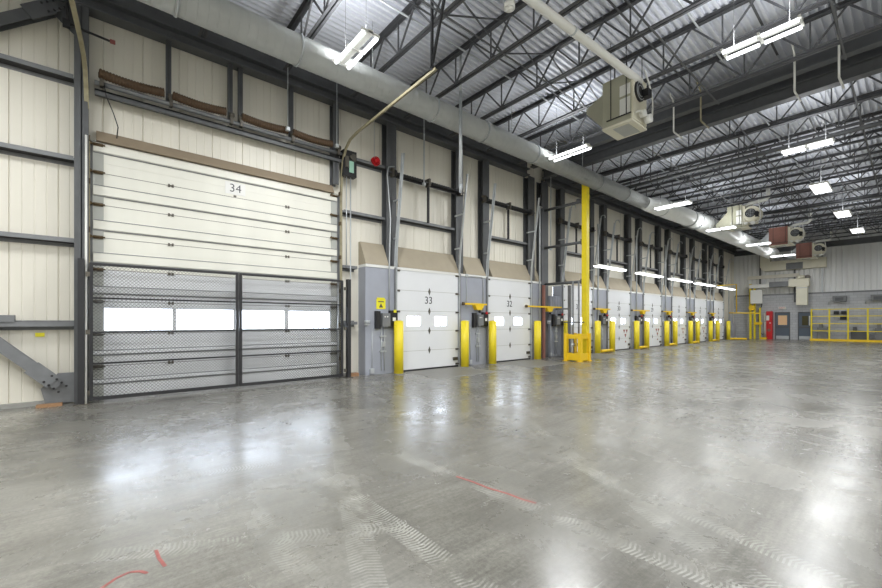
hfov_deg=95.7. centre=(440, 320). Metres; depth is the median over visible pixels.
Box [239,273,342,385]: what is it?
gate
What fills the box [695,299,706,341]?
door
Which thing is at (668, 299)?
pier
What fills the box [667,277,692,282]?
strip light
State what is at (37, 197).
wall
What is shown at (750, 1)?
joist bridging
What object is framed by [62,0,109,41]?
rod
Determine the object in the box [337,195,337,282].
door frame
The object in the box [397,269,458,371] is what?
door
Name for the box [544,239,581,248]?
strut arm
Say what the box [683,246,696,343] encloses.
track
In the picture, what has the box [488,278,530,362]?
door
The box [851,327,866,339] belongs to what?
base cabinet
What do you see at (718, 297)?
hood
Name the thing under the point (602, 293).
pier
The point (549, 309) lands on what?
light
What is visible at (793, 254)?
strip light
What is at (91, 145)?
door frame
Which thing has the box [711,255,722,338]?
track
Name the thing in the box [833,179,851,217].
light
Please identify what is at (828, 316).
guard rail
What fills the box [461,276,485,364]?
pier
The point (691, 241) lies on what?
wall column
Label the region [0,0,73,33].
brace
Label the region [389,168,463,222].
shaft
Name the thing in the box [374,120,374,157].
wire
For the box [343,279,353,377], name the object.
gate post
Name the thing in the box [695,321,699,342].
bollard
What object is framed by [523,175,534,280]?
wall column
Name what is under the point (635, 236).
riser pipe
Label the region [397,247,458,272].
hood
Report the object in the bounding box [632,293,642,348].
pier
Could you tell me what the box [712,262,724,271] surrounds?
shaft
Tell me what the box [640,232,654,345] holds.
track
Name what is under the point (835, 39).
conduit
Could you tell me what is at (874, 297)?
grille
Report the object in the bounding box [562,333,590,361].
guard
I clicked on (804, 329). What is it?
door
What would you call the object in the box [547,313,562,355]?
station
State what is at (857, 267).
wall
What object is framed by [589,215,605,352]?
track
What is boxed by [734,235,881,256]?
girder
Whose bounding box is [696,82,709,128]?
conduit
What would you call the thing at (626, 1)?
joist bridging
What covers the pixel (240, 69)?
post
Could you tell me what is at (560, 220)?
shaft
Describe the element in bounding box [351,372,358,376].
wood block
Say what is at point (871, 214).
joist
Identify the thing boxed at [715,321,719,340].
bollard
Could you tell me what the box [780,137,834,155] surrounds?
strip light
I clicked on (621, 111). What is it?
heater
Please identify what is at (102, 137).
seal
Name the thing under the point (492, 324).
bollard
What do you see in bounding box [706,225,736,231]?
strip light
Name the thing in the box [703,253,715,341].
track
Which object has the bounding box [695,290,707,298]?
hood
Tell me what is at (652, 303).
door
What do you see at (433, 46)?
track
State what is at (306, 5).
joist
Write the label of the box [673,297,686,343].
door
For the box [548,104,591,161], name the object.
strip light
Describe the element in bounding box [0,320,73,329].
beam
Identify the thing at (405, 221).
beam
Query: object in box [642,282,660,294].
hood
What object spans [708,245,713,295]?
wall column
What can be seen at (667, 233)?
wall column
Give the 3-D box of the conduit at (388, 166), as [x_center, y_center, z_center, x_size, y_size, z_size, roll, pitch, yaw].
[-1.472,-2.419,11.518,0.174,4.238,0.372,0,0,9]
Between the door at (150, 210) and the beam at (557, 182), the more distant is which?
the beam at (557, 182)
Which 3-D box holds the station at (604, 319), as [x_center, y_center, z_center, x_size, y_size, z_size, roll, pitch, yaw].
[7.712,0.565,19.161,1.040,1.770,0.181,0,0,-40]
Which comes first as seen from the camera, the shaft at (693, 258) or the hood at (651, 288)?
the hood at (651, 288)
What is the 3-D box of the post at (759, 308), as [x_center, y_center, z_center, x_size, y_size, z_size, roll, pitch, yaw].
[26.450,0.200,33.074,0.120,2.600,0.100,0,0,-40]
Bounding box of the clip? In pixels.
[0,315,15,321]
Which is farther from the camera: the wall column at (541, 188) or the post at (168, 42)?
the wall column at (541, 188)
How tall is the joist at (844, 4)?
0.825 m
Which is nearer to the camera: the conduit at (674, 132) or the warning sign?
the warning sign
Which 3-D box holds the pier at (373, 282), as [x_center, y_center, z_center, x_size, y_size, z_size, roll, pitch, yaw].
[-1.805,0.000,11.444,1.040,3.000,0.402,0,0,-40]
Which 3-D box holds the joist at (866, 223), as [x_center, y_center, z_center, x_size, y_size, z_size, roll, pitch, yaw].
[29.666,-6.372,27.065,0.170,0.825,16.850,0,0,-40]
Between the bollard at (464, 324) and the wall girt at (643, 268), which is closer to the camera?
the bollard at (464, 324)
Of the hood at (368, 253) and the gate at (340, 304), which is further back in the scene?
the hood at (368, 253)
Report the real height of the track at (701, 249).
6.399 m
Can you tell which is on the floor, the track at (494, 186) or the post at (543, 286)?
the post at (543, 286)
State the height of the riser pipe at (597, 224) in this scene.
6.155 m
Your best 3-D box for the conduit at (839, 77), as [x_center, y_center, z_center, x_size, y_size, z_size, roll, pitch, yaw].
[9.224,-6.079,9.217,0.910,1.122,0.054,0,0,-38]
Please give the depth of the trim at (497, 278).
14.81 m
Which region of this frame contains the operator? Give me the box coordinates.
[340,149,356,278]
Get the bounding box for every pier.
[358,266,393,375]
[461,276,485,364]
[533,283,538,358]
[553,286,561,355]
[594,289,605,352]
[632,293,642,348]
[662,296,670,345]
[687,299,693,342]
[707,301,712,340]
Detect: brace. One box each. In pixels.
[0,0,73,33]
[0,337,73,403]
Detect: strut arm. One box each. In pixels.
[544,198,581,211]
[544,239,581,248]
[544,279,581,285]
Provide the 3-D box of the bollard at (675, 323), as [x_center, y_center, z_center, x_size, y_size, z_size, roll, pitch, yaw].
[14.439,0.741,24.603,0.320,1.518,0.320,0,0,-40]
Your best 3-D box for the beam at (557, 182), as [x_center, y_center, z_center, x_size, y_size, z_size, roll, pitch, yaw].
[15.032,-6.120,25.729,28.000,0.700,0.310,0,0,-40]
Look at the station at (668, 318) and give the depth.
24.25 m
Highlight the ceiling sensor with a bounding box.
[504,0,514,12]
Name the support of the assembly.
attached to the post at (229, 65)
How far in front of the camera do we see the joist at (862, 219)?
27.42 m
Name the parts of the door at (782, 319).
pane, kick plate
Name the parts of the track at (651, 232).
rail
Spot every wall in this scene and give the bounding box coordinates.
[0,0,733,403]
[734,225,881,339]
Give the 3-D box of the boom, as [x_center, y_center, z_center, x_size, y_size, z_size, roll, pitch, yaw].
[22.773,-1.744,31.317,3.486,2.375,1.490,0,0,-5]
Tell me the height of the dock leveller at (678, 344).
0.010 m
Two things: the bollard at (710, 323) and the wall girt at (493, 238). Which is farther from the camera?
the bollard at (710, 323)
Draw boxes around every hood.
[358,242,388,265]
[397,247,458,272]
[460,256,485,275]
[489,260,530,280]
[535,269,538,281]
[565,271,591,286]
[594,275,606,288]
[608,277,629,290]
[631,281,642,292]
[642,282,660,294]
[662,285,670,295]
[671,286,685,296]
[687,289,693,297]
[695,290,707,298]
[714,293,722,300]
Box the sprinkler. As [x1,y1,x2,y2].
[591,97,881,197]
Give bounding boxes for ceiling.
[229,0,881,239]
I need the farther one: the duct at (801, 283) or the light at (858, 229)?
the duct at (801, 283)
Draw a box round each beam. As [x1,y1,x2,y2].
[0,53,73,86]
[0,142,73,166]
[0,231,73,246]
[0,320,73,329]
[59,0,529,176]
[396,216,454,232]
[542,175,736,254]
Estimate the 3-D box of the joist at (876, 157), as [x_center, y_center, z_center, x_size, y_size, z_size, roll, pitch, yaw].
[17.683,-6.372,16.913,0.170,0.825,16.850,0,0,-40]
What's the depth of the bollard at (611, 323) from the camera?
19.32 m
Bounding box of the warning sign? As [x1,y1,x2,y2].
[376,297,385,308]
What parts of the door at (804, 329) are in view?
pane, kick plate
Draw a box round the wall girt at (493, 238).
[491,236,527,246]
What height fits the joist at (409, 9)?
0.825 m
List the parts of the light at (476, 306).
arm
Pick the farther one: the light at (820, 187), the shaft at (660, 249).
the shaft at (660, 249)
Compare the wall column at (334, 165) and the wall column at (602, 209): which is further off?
the wall column at (602, 209)
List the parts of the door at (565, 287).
panel, panel, panel, panel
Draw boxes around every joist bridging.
[406,0,766,228]
[419,0,793,243]
[607,0,827,231]
[624,0,839,239]
[748,0,865,228]
[828,0,881,203]
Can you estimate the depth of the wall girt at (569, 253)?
18.24 m
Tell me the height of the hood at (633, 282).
0.650 m
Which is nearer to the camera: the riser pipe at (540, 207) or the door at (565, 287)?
the riser pipe at (540, 207)
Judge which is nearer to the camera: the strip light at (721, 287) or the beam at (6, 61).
the beam at (6, 61)
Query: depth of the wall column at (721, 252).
32.22 m
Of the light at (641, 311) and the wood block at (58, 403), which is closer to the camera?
the wood block at (58, 403)
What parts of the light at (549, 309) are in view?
arm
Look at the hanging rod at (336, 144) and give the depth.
10.19 m
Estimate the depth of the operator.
10.69 m
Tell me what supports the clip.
on the beam at (19, 324)
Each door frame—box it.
[90,141,92,262]
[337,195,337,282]
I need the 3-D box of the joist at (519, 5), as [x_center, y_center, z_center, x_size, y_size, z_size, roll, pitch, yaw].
[4.247,-6.372,5.530,0.170,0.825,16.850,0,0,-40]
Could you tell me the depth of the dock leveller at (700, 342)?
27.65 m
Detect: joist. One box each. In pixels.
[198,27,207,38]
[283,0,341,71]
[350,0,464,97]
[404,0,587,119]
[449,0,710,136]
[486,0,833,151]
[518,0,881,163]
[571,76,881,184]
[592,89,881,193]
[610,110,881,200]
[627,128,881,206]
[641,143,881,212]
[655,155,881,217]
[667,166,881,222]
[677,176,881,226]
[687,186,881,230]
[697,192,881,234]
[705,200,881,238]
[713,205,881,241]
[720,211,881,244]
[727,216,881,246]
[733,220,881,249]
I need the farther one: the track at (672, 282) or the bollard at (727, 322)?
the bollard at (727, 322)
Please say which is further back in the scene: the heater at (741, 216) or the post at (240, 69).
the heater at (741, 216)
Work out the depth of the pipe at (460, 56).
10.05 m
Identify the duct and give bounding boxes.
[137,0,649,208]
[642,197,779,258]
[749,275,809,304]
[760,256,826,271]
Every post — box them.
[73,258,89,405]
[166,39,170,100]
[227,62,232,118]
[238,67,242,121]
[288,86,292,136]
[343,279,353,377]
[542,285,544,357]
[555,285,571,351]
[749,284,751,338]
[753,288,755,338]
[759,308,760,338]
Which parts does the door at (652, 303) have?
panel, panel, panel, panel, panel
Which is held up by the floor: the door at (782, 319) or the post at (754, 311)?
the post at (754, 311)
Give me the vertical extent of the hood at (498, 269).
0.650 m
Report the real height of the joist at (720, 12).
0.825 m
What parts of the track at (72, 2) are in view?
rail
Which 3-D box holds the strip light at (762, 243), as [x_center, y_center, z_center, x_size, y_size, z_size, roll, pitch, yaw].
[19.482,-5.738,24.498,0.360,2.144,1.220,0,0,-40]
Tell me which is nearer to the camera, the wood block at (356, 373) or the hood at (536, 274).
the wood block at (356, 373)
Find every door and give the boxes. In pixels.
[90,140,338,396]
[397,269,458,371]
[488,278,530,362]
[564,286,592,352]
[608,291,630,350]
[644,294,661,346]
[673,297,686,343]
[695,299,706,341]
[714,301,723,339]
[775,312,789,339]
[798,312,812,339]
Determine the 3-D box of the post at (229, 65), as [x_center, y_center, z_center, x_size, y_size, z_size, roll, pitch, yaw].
[-4.742,-5.145,8.971,0.090,1.250,0.100,0,0,-40]
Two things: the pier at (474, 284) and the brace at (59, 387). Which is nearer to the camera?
the brace at (59, 387)
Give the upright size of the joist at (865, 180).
0.825 m
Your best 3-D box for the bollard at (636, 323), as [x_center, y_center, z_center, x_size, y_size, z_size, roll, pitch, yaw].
[10.379,0.741,21.165,0.320,1.518,0.320,0,0,-40]
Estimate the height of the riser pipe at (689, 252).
6.155 m
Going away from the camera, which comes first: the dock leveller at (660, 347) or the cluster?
the cluster
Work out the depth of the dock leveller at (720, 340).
30.49 m
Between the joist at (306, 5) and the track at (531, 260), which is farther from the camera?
the track at (531, 260)
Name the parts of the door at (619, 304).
panel, panel, panel, panel, panel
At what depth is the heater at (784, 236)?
24.93 m
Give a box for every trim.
[358,264,393,268]
[397,267,457,274]
[458,273,486,277]
[489,277,529,282]
[608,289,629,292]
[735,290,881,296]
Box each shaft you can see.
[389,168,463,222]
[481,195,534,238]
[558,217,595,252]
[603,231,631,260]
[639,241,662,267]
[668,250,687,272]
[692,257,707,277]
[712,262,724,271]
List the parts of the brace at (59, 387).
splice plate, gusset plate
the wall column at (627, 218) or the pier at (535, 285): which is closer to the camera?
the pier at (535, 285)
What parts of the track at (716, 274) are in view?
rail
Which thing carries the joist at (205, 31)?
attached to the ceiling
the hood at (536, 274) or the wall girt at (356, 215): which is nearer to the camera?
the wall girt at (356, 215)
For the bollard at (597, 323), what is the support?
on the floor
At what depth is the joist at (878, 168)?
19.66 m
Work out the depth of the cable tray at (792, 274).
32.85 m
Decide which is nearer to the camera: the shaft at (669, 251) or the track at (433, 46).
the track at (433, 46)
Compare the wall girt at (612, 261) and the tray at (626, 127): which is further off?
the wall girt at (612, 261)
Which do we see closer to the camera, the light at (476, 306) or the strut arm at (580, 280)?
the light at (476, 306)
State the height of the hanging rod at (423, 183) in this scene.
2.730 m
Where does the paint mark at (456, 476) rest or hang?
on the floor
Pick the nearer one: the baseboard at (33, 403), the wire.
the baseboard at (33, 403)
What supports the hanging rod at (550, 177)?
hanging from the ceiling
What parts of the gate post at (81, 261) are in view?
plate, post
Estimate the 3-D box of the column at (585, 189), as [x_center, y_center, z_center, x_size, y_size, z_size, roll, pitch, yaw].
[5.463,-1.950,15.086,0.340,6.900,0.340,0,0,-40]
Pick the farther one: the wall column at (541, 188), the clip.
the wall column at (541, 188)
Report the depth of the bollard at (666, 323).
23.65 m
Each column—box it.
[74,3,88,402]
[330,103,338,186]
[382,121,395,265]
[451,148,462,272]
[478,159,488,273]
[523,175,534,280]
[536,180,547,357]
[556,188,564,281]
[582,185,591,360]
[589,199,593,282]
[599,204,606,285]
[624,214,630,286]
[635,218,641,290]
[655,225,660,291]
[664,229,670,293]
[680,235,685,294]
[689,238,694,293]
[702,243,706,294]
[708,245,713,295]
[719,249,723,297]
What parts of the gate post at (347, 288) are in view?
post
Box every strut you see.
[759,255,760,283]
[794,270,795,301]
[821,255,822,291]
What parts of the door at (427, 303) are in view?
pane, panel, panel, panel, panel, panel, pane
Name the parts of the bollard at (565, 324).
post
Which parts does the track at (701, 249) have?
rail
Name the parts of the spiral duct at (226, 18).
hanger rod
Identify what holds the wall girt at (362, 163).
attached to the wall at (37, 197)
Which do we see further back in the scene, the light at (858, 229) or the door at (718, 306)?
the door at (718, 306)
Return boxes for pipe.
[85,135,86,403]
[378,0,765,232]
[459,54,461,192]
[539,206,541,320]
[597,224,598,320]
[635,236,636,315]
[665,245,665,320]
[677,0,846,231]
[689,252,690,316]
[709,258,710,316]
[728,270,728,320]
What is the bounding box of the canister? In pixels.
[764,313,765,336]
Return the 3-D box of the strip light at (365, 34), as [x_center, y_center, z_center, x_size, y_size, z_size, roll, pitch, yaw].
[-1.618,-5.938,7.541,0.360,1.744,1.150,0,0,-40]
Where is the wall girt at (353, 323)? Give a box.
[343,321,357,326]
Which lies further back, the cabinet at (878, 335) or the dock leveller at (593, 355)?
the cabinet at (878, 335)
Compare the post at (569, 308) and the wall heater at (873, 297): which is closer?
the post at (569, 308)
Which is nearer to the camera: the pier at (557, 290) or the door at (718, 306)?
the pier at (557, 290)
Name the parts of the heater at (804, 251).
panel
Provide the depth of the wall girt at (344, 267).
10.95 m
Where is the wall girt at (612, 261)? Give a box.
[607,259,627,265]
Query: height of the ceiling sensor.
1.210 m
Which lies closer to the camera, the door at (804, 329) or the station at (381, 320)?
the station at (381, 320)
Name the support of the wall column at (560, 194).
attached to the wall at (37, 197)
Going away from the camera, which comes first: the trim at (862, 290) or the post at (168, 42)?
the post at (168, 42)
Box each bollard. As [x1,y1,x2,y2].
[393,320,403,373]
[460,320,469,366]
[488,320,495,364]
[534,321,541,359]
[563,321,567,356]
[595,321,600,353]
[609,321,614,351]
[634,321,639,348]
[644,321,648,347]
[664,321,668,345]
[673,321,677,344]
[688,321,692,343]
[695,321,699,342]
[708,321,712,341]
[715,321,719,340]
[726,321,729,339]
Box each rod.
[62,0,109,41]
[285,68,289,131]
[335,83,338,148]
[337,283,338,377]
[422,119,425,185]
[549,177,551,249]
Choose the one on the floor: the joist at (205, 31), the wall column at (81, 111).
the wall column at (81, 111)
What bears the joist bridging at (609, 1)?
attached to the joist at (409, 9)
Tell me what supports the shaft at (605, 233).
attached to the wall column at (627, 218)
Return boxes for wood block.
[36,402,62,408]
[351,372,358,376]
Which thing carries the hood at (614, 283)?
attached to the wall at (37, 197)
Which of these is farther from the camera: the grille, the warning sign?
the grille
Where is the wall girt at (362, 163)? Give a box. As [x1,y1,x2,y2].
[357,158,384,172]
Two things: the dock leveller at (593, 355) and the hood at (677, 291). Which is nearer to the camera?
the dock leveller at (593, 355)
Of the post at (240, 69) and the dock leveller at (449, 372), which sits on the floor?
the dock leveller at (449, 372)
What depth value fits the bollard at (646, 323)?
21.85 m
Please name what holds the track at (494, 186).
attached to the pier at (474, 284)
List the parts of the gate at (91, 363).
rail, rail, rail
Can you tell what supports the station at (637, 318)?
attached to the pier at (639, 296)
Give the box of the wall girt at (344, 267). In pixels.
[342,265,357,271]
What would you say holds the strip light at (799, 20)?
hanging from the ceiling
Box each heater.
[522,0,653,140]
[716,185,769,231]
[759,210,811,247]
[787,228,832,259]
[828,296,846,304]
[865,294,881,303]
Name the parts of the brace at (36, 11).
splice plate, gusset plate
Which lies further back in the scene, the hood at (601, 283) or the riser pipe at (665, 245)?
the riser pipe at (665, 245)
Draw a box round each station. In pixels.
[364,310,397,373]
[465,312,487,363]
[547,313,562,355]
[599,314,607,349]
[632,315,642,347]
[662,316,670,323]
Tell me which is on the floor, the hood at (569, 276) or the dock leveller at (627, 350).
the dock leveller at (627, 350)
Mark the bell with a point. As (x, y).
(375, 161)
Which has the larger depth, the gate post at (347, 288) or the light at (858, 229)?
the light at (858, 229)
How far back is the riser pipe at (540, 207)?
15.97 m
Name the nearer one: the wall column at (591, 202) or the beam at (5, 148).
the beam at (5, 148)
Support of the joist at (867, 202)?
attached to the ceiling
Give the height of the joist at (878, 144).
0.825 m
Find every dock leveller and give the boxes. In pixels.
[404,367,494,378]
[496,359,565,367]
[591,353,629,358]
[615,349,662,353]
[649,346,691,348]
[678,344,711,345]
[700,342,732,343]
[720,340,744,341]
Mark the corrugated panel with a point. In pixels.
(552, 300)
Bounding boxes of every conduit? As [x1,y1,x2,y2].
[387,166,393,309]
[465,274,483,310]
[647,38,837,112]
[669,93,682,138]
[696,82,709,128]
[791,44,801,101]
[837,35,844,88]
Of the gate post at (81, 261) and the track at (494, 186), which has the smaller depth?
the gate post at (81, 261)
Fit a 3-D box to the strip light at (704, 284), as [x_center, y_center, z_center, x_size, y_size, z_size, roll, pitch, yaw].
[17.235,-4.568,26.068,3.450,4.484,0.260,0,0,-40]
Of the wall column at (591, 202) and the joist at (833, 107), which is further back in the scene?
the wall column at (591, 202)
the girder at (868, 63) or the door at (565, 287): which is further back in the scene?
the door at (565, 287)
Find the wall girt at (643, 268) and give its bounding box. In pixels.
[642,266,657,271]
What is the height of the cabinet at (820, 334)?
1.300 m
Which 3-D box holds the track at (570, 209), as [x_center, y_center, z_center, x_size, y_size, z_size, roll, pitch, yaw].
[5.348,-1.700,16.965,0.119,6.399,0.803,0,0,-45]
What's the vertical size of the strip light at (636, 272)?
4.484 m
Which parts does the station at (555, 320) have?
control panel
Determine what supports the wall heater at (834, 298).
attached to the wall at (857, 267)
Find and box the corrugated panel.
[548,296,559,356]
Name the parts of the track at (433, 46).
rail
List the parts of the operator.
motor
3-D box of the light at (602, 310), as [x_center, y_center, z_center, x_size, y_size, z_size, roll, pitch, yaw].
[7.653,-0.448,19.065,1.525,0.355,0.200,0,0,-40]
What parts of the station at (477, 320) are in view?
control panel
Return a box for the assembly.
[94,68,341,162]
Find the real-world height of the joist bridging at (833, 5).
0.794 m
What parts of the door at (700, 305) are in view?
panel, panel, panel, panel, panel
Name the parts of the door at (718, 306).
panel, panel, panel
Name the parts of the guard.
corner post, rail, rail, corner post, corner post, rail, corner post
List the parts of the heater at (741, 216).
panel, label plate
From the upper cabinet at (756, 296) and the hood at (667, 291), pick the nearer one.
the hood at (667, 291)
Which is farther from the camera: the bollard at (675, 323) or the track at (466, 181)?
the bollard at (675, 323)
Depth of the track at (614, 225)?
19.56 m
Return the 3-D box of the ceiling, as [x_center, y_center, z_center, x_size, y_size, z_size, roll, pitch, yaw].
[12.650,-6.875,12.682,49.300,0.250,17.700,0,0,-40]
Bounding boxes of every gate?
[89,262,238,400]
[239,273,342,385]
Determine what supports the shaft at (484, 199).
attached to the wall column at (528, 183)
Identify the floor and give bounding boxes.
[0,338,881,587]
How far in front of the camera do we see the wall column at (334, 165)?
10.62 m
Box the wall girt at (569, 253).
[567,251,589,257]
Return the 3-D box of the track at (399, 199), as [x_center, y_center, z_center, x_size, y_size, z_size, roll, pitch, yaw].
[-1.249,-1.627,11.492,0.080,6.254,0.627,0,0,-40]
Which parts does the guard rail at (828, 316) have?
rail post, kick rail, rail, rail, rail, rail, rail post, rail post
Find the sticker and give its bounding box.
[35,333,44,336]
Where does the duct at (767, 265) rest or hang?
attached to the strut at (794, 270)
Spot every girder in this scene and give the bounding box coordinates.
[530,29,881,168]
[542,46,881,179]
[675,194,881,229]
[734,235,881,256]
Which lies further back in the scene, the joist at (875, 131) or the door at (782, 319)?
the door at (782, 319)
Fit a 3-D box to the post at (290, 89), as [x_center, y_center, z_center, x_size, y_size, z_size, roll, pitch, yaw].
[-3.704,-5.145,9.850,0.090,1.250,0.100,0,0,-40]
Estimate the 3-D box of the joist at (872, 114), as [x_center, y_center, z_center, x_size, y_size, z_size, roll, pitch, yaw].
[13.689,-6.372,13.529,0.170,0.825,16.850,0,0,-40]
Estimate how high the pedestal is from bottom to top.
1.400 m
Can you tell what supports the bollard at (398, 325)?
on the floor
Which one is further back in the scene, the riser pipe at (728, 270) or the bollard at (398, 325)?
the riser pipe at (728, 270)
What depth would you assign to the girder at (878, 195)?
20.39 m
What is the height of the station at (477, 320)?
1.770 m
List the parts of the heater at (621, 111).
hanger rod, panel, label plate, hanger rod, access plate, burner panel, motor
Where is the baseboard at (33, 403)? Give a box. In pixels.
[0,372,354,409]
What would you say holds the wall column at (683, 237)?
attached to the wall at (37, 197)
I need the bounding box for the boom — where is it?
[717,284,758,313]
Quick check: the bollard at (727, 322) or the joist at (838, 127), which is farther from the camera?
the bollard at (727, 322)
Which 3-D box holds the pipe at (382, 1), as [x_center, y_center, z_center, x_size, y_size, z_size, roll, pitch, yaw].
[9.025,-6.580,16.885,48.200,0.038,0.044,0,0,-40]
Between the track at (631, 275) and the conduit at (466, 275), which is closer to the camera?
the conduit at (466, 275)
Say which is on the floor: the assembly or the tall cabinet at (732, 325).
the tall cabinet at (732, 325)
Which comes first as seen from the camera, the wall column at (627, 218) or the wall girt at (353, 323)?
the wall girt at (353, 323)
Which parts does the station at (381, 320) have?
control panel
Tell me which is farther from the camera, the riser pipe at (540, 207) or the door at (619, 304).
the door at (619, 304)
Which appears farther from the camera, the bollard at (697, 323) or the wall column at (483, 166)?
the bollard at (697, 323)
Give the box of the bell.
[371,156,379,165]
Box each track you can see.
[69,0,89,401]
[338,0,445,373]
[393,153,404,309]
[454,174,467,365]
[484,183,496,363]
[526,198,539,358]
[558,205,575,355]
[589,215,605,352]
[603,220,619,348]
[626,228,641,348]
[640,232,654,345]
[658,238,671,345]
[669,241,682,342]
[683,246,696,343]
[691,249,703,340]
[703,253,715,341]
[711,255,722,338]
[723,259,732,339]
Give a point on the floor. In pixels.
(751, 463)
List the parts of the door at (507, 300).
pane, panel, panel, panel, panel, panel, pane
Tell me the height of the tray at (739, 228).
0.050 m
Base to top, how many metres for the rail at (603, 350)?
0.143 m
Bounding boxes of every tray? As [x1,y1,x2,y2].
[602,118,646,140]
[727,226,751,231]
[747,273,798,279]
[769,243,794,247]
[796,257,817,259]
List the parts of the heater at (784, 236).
panel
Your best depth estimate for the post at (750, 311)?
33.51 m
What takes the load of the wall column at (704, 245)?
attached to the wall at (37, 197)
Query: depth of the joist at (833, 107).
12.68 m
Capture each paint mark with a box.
[100,549,166,587]
[456,476,536,503]
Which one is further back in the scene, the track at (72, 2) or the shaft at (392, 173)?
the shaft at (392, 173)
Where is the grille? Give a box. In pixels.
[873,296,881,299]
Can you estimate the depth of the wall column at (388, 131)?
11.65 m
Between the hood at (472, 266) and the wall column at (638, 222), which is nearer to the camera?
the hood at (472, 266)
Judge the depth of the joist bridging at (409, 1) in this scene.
10.36 m
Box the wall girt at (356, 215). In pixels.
[342,209,384,222]
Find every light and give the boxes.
[333,0,379,69]
[462,302,486,312]
[525,305,561,313]
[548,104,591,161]
[593,264,626,271]
[593,308,609,314]
[631,309,649,315]
[634,271,663,277]
[653,153,692,210]
[661,310,672,316]
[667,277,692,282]
[693,282,715,286]
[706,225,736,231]
[717,244,735,289]
[720,0,804,59]
[746,241,771,246]
[770,253,795,257]
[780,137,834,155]
[808,147,832,194]
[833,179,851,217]
[849,202,864,233]
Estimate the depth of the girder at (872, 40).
10.38 m
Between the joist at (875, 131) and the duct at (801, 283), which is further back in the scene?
the duct at (801, 283)
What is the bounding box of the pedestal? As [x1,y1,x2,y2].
[754,322,766,338]
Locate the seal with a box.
[96,131,333,192]
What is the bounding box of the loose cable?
[104,85,118,138]
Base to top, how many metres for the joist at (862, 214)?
0.825 m
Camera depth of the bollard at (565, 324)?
16.79 m
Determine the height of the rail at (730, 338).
0.160 m
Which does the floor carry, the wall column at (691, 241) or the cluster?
the cluster
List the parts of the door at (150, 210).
pane, pane, panel, panel, panel, panel, panel, panel, panel, panel, number plate, pane, pane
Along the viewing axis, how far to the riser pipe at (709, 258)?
29.50 m
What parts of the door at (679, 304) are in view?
panel, panel, panel, panel, panel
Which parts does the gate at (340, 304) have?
rail, rail, rail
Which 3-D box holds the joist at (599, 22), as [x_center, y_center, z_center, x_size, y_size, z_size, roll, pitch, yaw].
[5.578,-6.372,6.659,0.170,0.825,16.850,0,0,-40]
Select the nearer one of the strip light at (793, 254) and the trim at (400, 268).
the trim at (400, 268)
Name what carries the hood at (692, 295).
attached to the wall at (37, 197)
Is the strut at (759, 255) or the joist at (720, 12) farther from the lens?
the strut at (759, 255)
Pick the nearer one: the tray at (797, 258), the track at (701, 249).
the track at (701, 249)
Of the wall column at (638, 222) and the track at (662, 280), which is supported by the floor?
the track at (662, 280)
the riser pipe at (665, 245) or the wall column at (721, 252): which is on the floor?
the riser pipe at (665, 245)
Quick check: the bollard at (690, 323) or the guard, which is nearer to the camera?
the guard
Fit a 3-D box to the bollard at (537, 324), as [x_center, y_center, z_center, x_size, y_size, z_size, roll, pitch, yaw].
[3.764,0.741,15.561,0.320,1.518,0.320,0,0,-40]
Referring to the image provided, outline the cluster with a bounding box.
[564,281,583,360]
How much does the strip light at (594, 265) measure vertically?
4.484 m
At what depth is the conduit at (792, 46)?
9.71 m
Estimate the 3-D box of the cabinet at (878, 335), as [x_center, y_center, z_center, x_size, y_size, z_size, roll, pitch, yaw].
[31.176,0.850,27.983,0.350,1.300,1.000,0,0,-40]
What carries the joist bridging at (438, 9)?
attached to the joist at (409, 9)
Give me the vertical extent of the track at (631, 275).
6.399 m
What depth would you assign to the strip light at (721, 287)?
29.93 m
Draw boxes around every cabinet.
[729,314,735,337]
[750,290,762,303]
[766,311,772,338]
[817,324,827,338]
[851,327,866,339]
[875,324,881,339]
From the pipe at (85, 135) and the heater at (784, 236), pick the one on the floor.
the pipe at (85, 135)
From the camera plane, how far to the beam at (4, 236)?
7.03 m
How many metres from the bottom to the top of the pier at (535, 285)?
3.000 m
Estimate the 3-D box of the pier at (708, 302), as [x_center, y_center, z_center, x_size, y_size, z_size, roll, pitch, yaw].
[19.811,0.000,29.756,1.700,3.000,0.402,0,0,-40]
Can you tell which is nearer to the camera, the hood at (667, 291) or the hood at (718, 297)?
the hood at (667, 291)
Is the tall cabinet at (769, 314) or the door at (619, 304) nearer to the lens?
the door at (619, 304)
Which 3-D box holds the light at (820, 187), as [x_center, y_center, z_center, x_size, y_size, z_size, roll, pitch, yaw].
[14.702,-5.955,15.443,1.560,1.710,0.540,0,0,-40]
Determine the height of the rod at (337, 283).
2.500 m
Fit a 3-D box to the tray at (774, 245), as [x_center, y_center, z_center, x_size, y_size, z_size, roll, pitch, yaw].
[21.648,-4.775,25.337,0.810,0.050,1.180,0,0,-40]
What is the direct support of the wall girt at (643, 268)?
attached to the wall at (37, 197)
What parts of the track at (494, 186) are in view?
rail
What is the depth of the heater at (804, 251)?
29.57 m
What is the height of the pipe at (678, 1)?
0.038 m
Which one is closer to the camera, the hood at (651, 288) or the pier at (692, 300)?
the hood at (651, 288)
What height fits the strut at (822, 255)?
3.100 m
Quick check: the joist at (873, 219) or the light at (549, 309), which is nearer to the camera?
the light at (549, 309)
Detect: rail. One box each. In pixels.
[601,349,612,352]
[730,338,746,339]
[810,308,881,342]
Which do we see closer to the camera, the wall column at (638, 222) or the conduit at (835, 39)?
the conduit at (835, 39)
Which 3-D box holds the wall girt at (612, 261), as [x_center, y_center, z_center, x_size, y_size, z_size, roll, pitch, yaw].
[9.085,-3.055,20.797,2.310,0.170,0.208,0,0,-40]
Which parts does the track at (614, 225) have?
rail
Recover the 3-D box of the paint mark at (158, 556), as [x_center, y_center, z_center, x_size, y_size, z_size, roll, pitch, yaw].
[-1.881,1.499,2.414,0.257,0.001,0.326,0,0,44]
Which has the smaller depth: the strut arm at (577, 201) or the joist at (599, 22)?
the joist at (599, 22)

